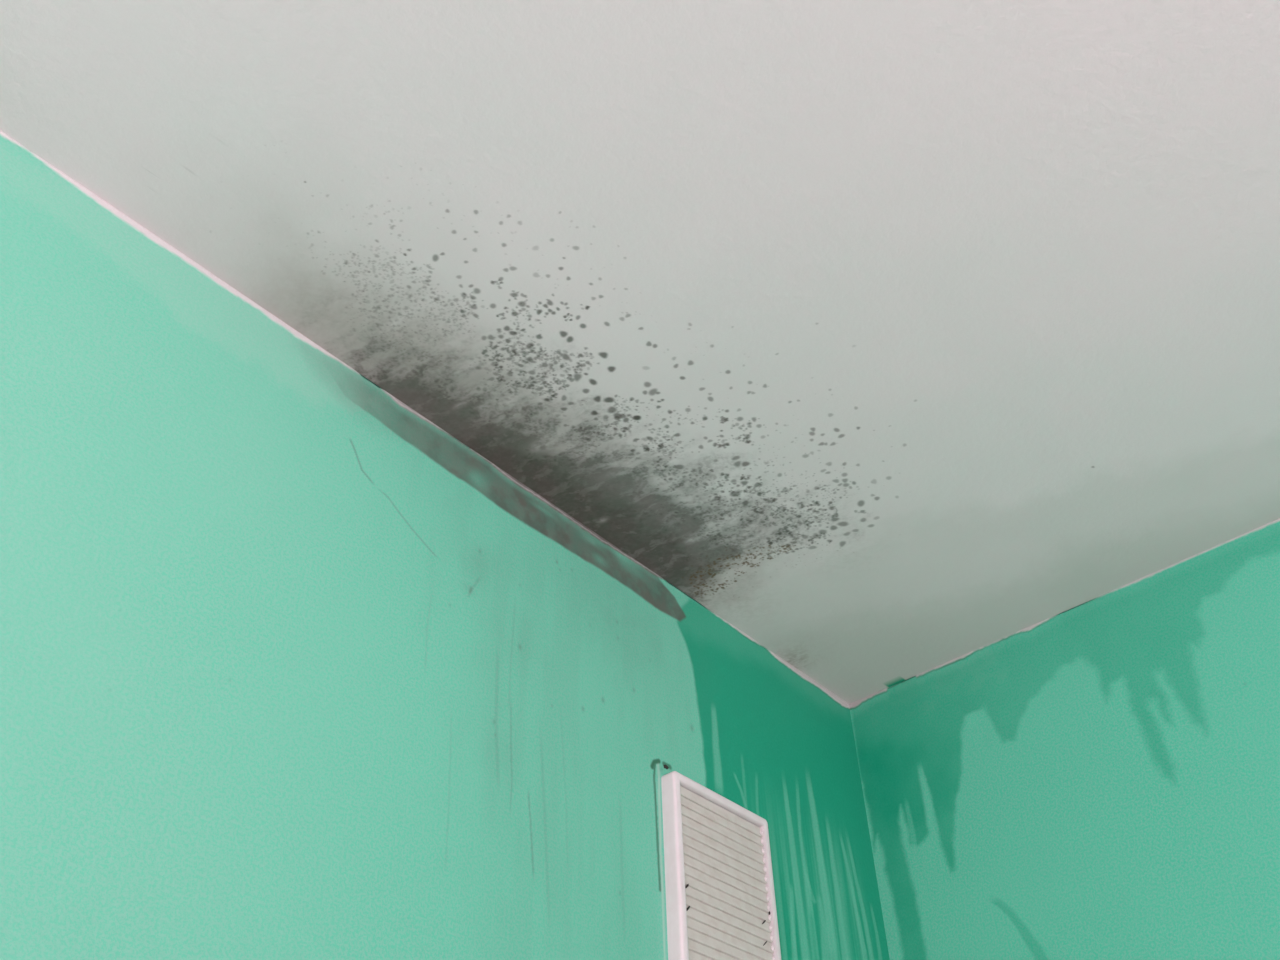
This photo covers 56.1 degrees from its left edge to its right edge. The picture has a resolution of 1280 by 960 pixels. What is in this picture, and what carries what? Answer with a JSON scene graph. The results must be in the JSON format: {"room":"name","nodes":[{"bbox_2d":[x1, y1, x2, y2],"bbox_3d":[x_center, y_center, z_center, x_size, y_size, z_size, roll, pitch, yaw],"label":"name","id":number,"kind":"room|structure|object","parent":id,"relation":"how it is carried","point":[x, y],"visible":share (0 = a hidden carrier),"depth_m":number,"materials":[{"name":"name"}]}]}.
{"room":"damaged room","nodes":[
{"label":"damaged room","id":0,"kind":"room"},
{"bbox_2d":[0,131,889,959],"bbox_3d":[-0.845,0.467,0.119,0.122,2.500,3.562,-31,-49,29],"label":"wall","id":1,"kind":"structure","parent":0,"point":[291,668],"depth_m":1.14,"materials":[{"name":"green paint"}]},
{"bbox_2d":[661,765,780,959],"bbox_3d":[0.097,0.492,1.417,0.020,0.267,0.202,-31,-49,29],"label":"air vent","id":2,"kind":"object","parent":1,"relation":"in","point":[721,902],"visible":1,"depth_m":1.42,"materials":[{"name":"white plastic"}]},
{"bbox_2d":[0,0,1279,703],"bbox_3d":[0.328,-1.238,0.212,3.110,0.120,3.560,-31,-49,29],"label":"ceiling","id":3,"kind":"structure","parent":0,"point":[900,340],"depth_m":1.24,"materials":[{"name":"white paint"}]},
{"bbox_2d":[849,518,1279,959],"bbox_3d":[1.566,0.631,0.395,3.112,2.500,0.122,-31,-49,29],"label":"wall","id":4,"kind":"structure","parent":0,"point":[1098,778],"depth_m":1.60,"materials":[{"name":"green paint"}]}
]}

